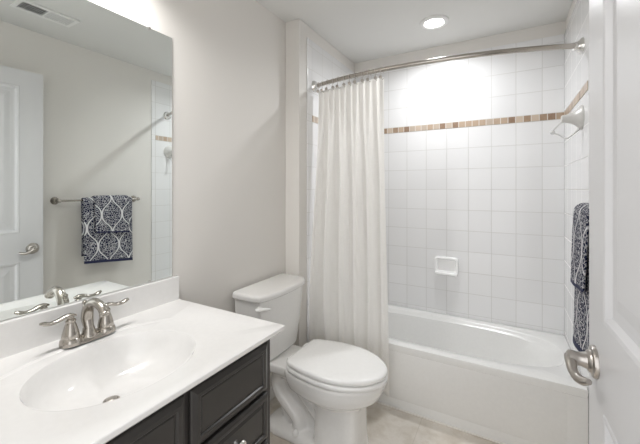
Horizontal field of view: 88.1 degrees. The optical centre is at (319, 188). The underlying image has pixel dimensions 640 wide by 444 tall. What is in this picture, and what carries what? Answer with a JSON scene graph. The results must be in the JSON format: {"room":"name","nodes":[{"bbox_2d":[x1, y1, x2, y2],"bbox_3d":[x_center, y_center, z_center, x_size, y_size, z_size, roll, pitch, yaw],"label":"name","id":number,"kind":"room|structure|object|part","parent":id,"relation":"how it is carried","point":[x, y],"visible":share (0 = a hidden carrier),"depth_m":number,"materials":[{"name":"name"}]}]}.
{"room":"bathroom","nodes":[
{"label":"bathroom","id":0,"kind":"room"},
{"bbox_2d":[0,0,284,385],"bbox_3d":[-0.500,0.104,1.872,0.120,2.440,2.906,0,0,30],"label":"wall","id":1,"kind":"structure","parent":0,"point":[228,56],"depth_m":1.73,"materials":[{"name":"beige paint"}]},
{"bbox_2d":[0,0,171,320],"bbox_3d":[-0.873,-0.141,1.082,0.008,1.059,0.883,0,0,30],"label":"mirror","id":2,"kind":"object","parent":1,"relation":"attached to","point":[86,86],"visible":1,"depth_m":1.14,"materials":[{"name":"silver mirror"}]},
{"bbox_2d":[0,276,178,358],"bbox_3d":[-0.864,0.444,1.084,0.020,0.108,0.923,0,0,30],"label":"backsplash","id":3,"kind":"structure","parent":1,"relation":"attached to","point":[22,333],"depth_m":1.10,"materials":[{"name":"white stone"}]},
{"bbox_2d":[270,385,274,400],"bbox_3d":[-0.444,1.282,1.837,0.013,0.085,0.877,0,0,30],"label":"baseboard","id":4,"kind":"structure","parent":1,"relation":"attached to","point":[272,395],"depth_m":2.07,"materials":[{"name":"white paint"}]},
{"bbox_2d":[285,19,353,346],"bbox_3d":[0.036,0.104,2.584,0.112,2.440,0.898,0,0,30],"label":"wall","id":5,"kind":"structure","parent":0,"point":[297,32],"depth_m":2.20,"materials":[{"name":"beige paint"}]},
{"bbox_2d":[312,116,317,122],"bbox_3d":[0.127,-0.485,2.615,0.004,0.042,0.737,0,0,30],"label":"mosaic band","id":6,"kind":"object","parent":5,"relation":"attached to","point":[314,119],"visible":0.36,"depth_m":2.32,"materials":[{"name":"tile"}]},
{"bbox_2d":[307,37,354,342],"bbox_3d":[0.111,0.148,2.595,0.008,2.352,0.807,0,0,30],"label":"tiles","id":7,"kind":"structure","parent":5,"relation":"attached to","point":[322,66],"depth_m":2.30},
{"bbox_2d":[312,37,584,91],"bbox_3d":[0.615,-0.716,1.945,1.530,0.080,0.176,0,0,26],"label":"shower rod","id":8,"kind":"object","parent":5,"relation":"attached to","point":[578,46],"visible":0.97,"depth_m":1.78,"materials":[{"name":"silver metal"}]},
{"bbox_3d":[0.091,-0.695,2.194,0.021,0.079,0.043,0,0,21],"label":"curtain hook","id":9,"kind":"object","parent":8,"relation":"hanging from","visible":0},
{"bbox_2d":[309,77,388,396],"bbox_3d":[0.181,0.280,2.127,0.567,1.902,0.118,0,0,30],"label":"shower curtain","id":10,"kind":"object","parent":9,"relation":"hanging from","point":[348,291],"visible":0.88,"depth_m":2.09,"materials":[{"name":"white fabric"}]},
{"bbox_2d":[270,397,498,443],"bbox_3d":[0.059,1.349,1.079,1.876,0.050,3.736,0,0,30],"label":"floor","id":11,"kind":"structure","parent":0,"point":[385,424],"depth_m":1.80,"materials":[{"name":"beige tile"}]},
{"bbox_2d":[105,339,269,443],"bbox_3d":[-0.613,0.921,0.927,0.606,0.806,0.870,0,0,30],"label":"vanity cabinet","id":12,"kind":"object","parent":11,"relation":"on","point":[231,406],"visible":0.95,"depth_m":0.96,"materials":[{"name":"grey paint"}]},
{"bbox_2d":[0,276,284,443],"bbox_3d":[-0.613,0.506,0.942,0.597,0.232,0.923,0,0,30],"label":"sink","id":13,"kind":"object","parent":12,"relation":"in","point":[162,345],"visible":0.98,"depth_m":1.01,"materials":[{"name":"white ceramic"}]},
{"bbox_2d":[39,298,128,348],"bbox_3d":[-0.729,0.424,1.072,0.142,0.138,0.265,0,0,30],"label":"faucet","id":14,"kind":"object","parent":13,"relation":"on","point":[71,336],"visible":1,"depth_m":1.06,"materials":[{"name":"silver metal"}]},
{"bbox_3d":[-0.804,0.405,1.017,0.025,0.022,0.095,0,0,30],"label":"lever","id":15,"kind":"part","parent":14,"relation":"part of","materials":[{"name":"silver metal"}]},
{"bbox_3d":[-0.789,0.447,1.046,0.059,0.088,0.059,0,0,30],"label":"handle","id":16,"kind":"part","parent":14,"relation":"part of","materials":[{"name":"silver metal"}]},
{"bbox_3d":[-0.763,0.486,1.091,0.058,0.014,0.162,0,0,30],"label":"plate","id":17,"kind":"part","parent":14,"relation":"part of","materials":[{"name":"silver metal"}]},
{"bbox_3d":[-0.763,0.471,1.091,0.052,0.028,0.052,0,0,30],"label":"spout","id":18,"kind":"part","parent":14,"relation":"part of","materials":[{"name":"silver metal"}]},
{"bbox_3d":[-0.730,0.415,1.073,0.132,0.121,0.036,0,0,30],"label":"spout","id":19,"kind":"part","parent":14,"relation":"part of","materials":[{"name":"silver metal"}]},
{"bbox_3d":[-0.737,0.447,1.137,0.059,0.088,0.059,0,0,30],"label":"handle","id":20,"kind":"part","parent":14,"relation":"part of","materials":[{"name":"silver metal"}]},
{"bbox_3d":[-0.720,0.405,1.165,0.025,0.022,0.095,0,0,30],"label":"lever","id":21,"kind":"part","parent":14,"relation":"part of","materials":[{"name":"silver metal"}]},
{"bbox_3d":[-0.402,0.872,0.808,0.020,0.706,0.870,0,0,30],"label":"frame","id":22,"kind":"part","parent":12,"relation":"part of","materials":[{"name":"grey paint"}]},
{"bbox_3d":[-0.263,0.616,1.013,0.018,0.162,0.320,0,0,30],"label":"drawer","id":23,"kind":"part","parent":12,"relation":"part of","materials":[{"name":"grey paint"}]},
{"bbox_3d":[-0.263,0.784,1.013,0.018,0.156,0.320,0,0,30],"label":"drawer","id":24,"kind":"part","parent":12,"relation":"part of","materials":[{"name":"grey paint"}]},
{"bbox_3d":[-0.242,0.774,1.001,0.034,0.031,0.031,0,0,30],"label":"knob","id":25,"kind":"part","parent":12,"relation":"part of","materials":[{"name":"silver metal"}]},
{"bbox_2d":[232,273,387,443],"bbox_3d":[-0.027,0.937,1.771,0.794,0.775,0.486,0,0,30],"label":"toilet","id":26,"kind":"object","parent":11,"relation":"on","point":[324,390],"visible":0.92,"depth_m":1.71,"materials":[{"name":"white ceramic"}]},
{"bbox_3d":[-0.292,0.622,1.699,0.081,0.022,0.030,0,0,-21],"label":"lever arm","id":27,"kind":"part","parent":26,"relation":"part of","materials":[{"name":"white plastic"}]},
{"bbox_3d":[-0.268,0.762,1.916,0.197,0.352,0.434,0,0,30],"label":"tank","id":28,"kind":"part","parent":26,"relation":"part of","materials":[{"name":"white ceramic"}]},
{"bbox_3d":[-0.261,0.569,1.911,0.214,0.039,0.466,0,0,30],"label":"tank lid","id":29,"kind":"part","parent":26,"relation":"part of","materials":[{"name":"white ceramic"}]},
{"bbox_3d":[-0.029,1.131,1.780,0.770,0.386,0.365,0,0,30],"label":"bowl","id":30,"kind":"part","parent":26,"relation":"part of","materials":[{"name":"white ceramic"}]},
{"bbox_3d":[0.103,0.923,1.706,0.493,0.022,0.371,0,0,30],"label":"seat","id":31,"kind":"part","parent":26,"relation":"part of","materials":[{"name":"white plastic"}]},
{"bbox_3d":[0.103,0.891,1.706,0.493,0.029,0.371,0,0,30],"label":"lid","id":32,"kind":"part","parent":26,"relation":"part of","materials":[{"name":"white plastic"}]},
{"bbox_2d":[377,304,588,443],"bbox_3d":[0.779,1.131,2.236,1.507,0.387,0.752,0,0,30],"label":"bathtub","id":33,"kind":"object","parent":11,"relation":"on","point":[508,384],"visible":0.72,"depth_m":1.85,"materials":[{"name":"white ceramic"}]},
{"bbox_2d":[376,401,505,443],"bbox_3d":[0.595,1.321,1.911,1.500,0.010,0.010,0,0,30],"label":"trim","id":34,"kind":"structure","parent":33,"relation":"attached to","point":[493,440],"depth_m":1.86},
{"bbox_3d":[0.592,1.115,1.919,1.355,0.300,0.007,0,0,30],"label":"apron panel","id":35,"kind":"part","parent":33,"relation":"part of","materials":[{"name":"white ceramic"}]},
{"bbox_2d":[256,0,572,62],"bbox_3d":[0.264,-1.141,1.440,1.876,0.050,2.906,0,0,30],"label":"ceiling","id":36,"kind":"structure","parent":0,"point":[361,30],"depth_m":2.17,"materials":[{"name":"paint"}]},
{"bbox_2d":[420,15,448,29],"bbox_3d":[0.764,-1.109,2.214,0.184,0.013,0.184,0,0,30],"label":"recessed light","id":37,"kind":"object","parent":36,"relation":"in","point":[432,22],"visible":1,"depth_m":2.20,"materials":[{"name":"white metal"}]},
{"bbox_2d":[354,21,565,72],"bbox_3d":[0.950,0.104,2.652,1.636,2.440,0.120,0,0,30],"label":"wall","id":38,"kind":"structure","parent":0,"point":[558,28],"depth_m":2.48,"materials":[{"name":"beige paint"}]},
{"bbox_2d":[355,34,563,334],"bbox_3d":[0.967,-0.021,2.569,1.508,2.012,0.008,0,0,30],"label":"tiles","id":39,"kind":"structure","parent":38,"relation":"attached to","point":[490,198],"depth_m":2.43,"materials":[{"name":"white tile"}]},
{"bbox_2d":[434,256,458,276],"bbox_3d":[0.966,0.597,2.534,0.175,0.141,0.054,0,0,30],"label":"soap dish","id":40,"kind":"object","parent":39,"relation":"attached to","point":[447,266],"visible":1,"depth_m":2.54,"materials":[{"name":"white ceramic"}]},
{"bbox_2d":[435,271,457,276],"bbox_3d":[0.965,0.651,2.532,0.163,0.025,0.050,0,0,30],"label":"tray","id":41,"kind":"object","parent":40,"relation":"on","point":[447,273],"depth_m":2.52,"materials":[{"name":"white ceramic"}]},
{"bbox_2d":[384,112,563,133],"bbox_3d":[0.965,-0.485,2.565,1.506,0.042,0.004,0,0,30],"label":"mosaic band","id":42,"kind":"object","parent":38,"relation":"attached to","point":[551,116],"visible":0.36,"depth_m":2.44,"materials":[{"name":"tile"}]},
{"bbox_2d":[566,0,576,28],"bbox_3d":[1.028,0.104,1.007,0.120,2.440,2.906,0,0,30],"label":"wall","id":43,"kind":"structure","parent":0,"point":[573,1],"depth_m":2.03,"materials":[{"name":"beige paint"}]},
{"bbox_2d":[564,81,587,114],"bbox_3d":[1.439,-0.485,1.873,0.004,0.042,0.737,0,0,30],"label":"mosaic band","id":44,"kind":"object","parent":43,"relation":"attached to","point":[584,89],"visible":0.79,"depth_m":1.77,"materials":[{"name":"tile"}]},
{"bbox_2d":[564,0,588,443],"bbox_3d":[1.435,0.148,1.857,0.008,2.352,0.787,0,0,30],"label":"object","id":45,"kind":"structure","parent":43,"relation":"attached to","point":[576,65],"depth_m":1.86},
{"bbox_2d":[550,105,583,138],"bbox_3d":[1.270,-0.339,1.711,0.134,0.167,0.124,0,0,30],"label":"shower head","id":46,"kind":"object","parent":45,"relation":"attached to","point":[576,118],"visible":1,"depth_m":1.68,"materials":[{"name":"silver plastic"}]},
{"bbox_3d":[0.976,0.091,1.126,0.087,0.056,0.648,0,0,30],"label":"towel bar","id":47,"kind":"object","parent":43,"relation":"attached to","visible":0},
{"bbox_2d":[573,237,588,351],"bbox_3d":[0.965,0.342,1.181,0.064,0.549,0.380,0,0,30],"label":"bath towel","id":48,"kind":"object","parent":47,"relation":"hanging from","point":[581,300],"visible":0.18,"depth_m":1.18,"materials":[{"name":"blue fabric"}]},
{"bbox_2d":[570,203,588,292],"bbox_3d":[0.975,0.213,1.199,0.087,0.315,0.269,0,0,30],"label":"hand towel","id":49,"kind":"object","parent":48,"relation":"on","point":[580,228],"visible":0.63,"depth_m":1.17,"materials":[{"name":"blue fabric"}]},
{"bbox_3d":[-0.422,0.105,0.228,1.636,2.440,0.120,0,0,30],"label":"wall","id":50,"kind":"structure","parent":0,"visible":0},
{"bbox_2d":[564,0,639,443],"bbox_3d":[0.451,0.269,0.400,0.154,2.088,0.934,0,0,30],"label":"door","id":51,"kind":"structure","parent":50,"relation":"in","point":[611,359],"depth_m":0.67,"materials":[{"name":"white paint"}]},
{"bbox_3d":[0.581,0.410,0.750,0.030,0.042,0.091,0,0,19],"label":"lever","id":52,"kind":"part","parent":51,"relation":"part of","materials":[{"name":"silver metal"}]},
{"bbox_3d":[0.628,0.400,0.767,0.018,0.072,0.072,0,0,28],"label":"handle","id":53,"kind":"part","parent":51,"relation":"part of","materials":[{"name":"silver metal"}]},
{"bbox_3d":[0.464,0.784,0.399,0.041,0.610,0.670,0,0,28],"label":"panel","id":54,"kind":"part","parent":51,"relation":"part of","materials":[{"name":"white paint"}]},
{"bbox_3d":[0.464,-0.191,0.399,0.041,0.960,0.670,0,0,28],"label":"panel","id":55,"kind":"part","parent":51,"relation":"part of","materials":[{"name":"white paint"}]}
]}

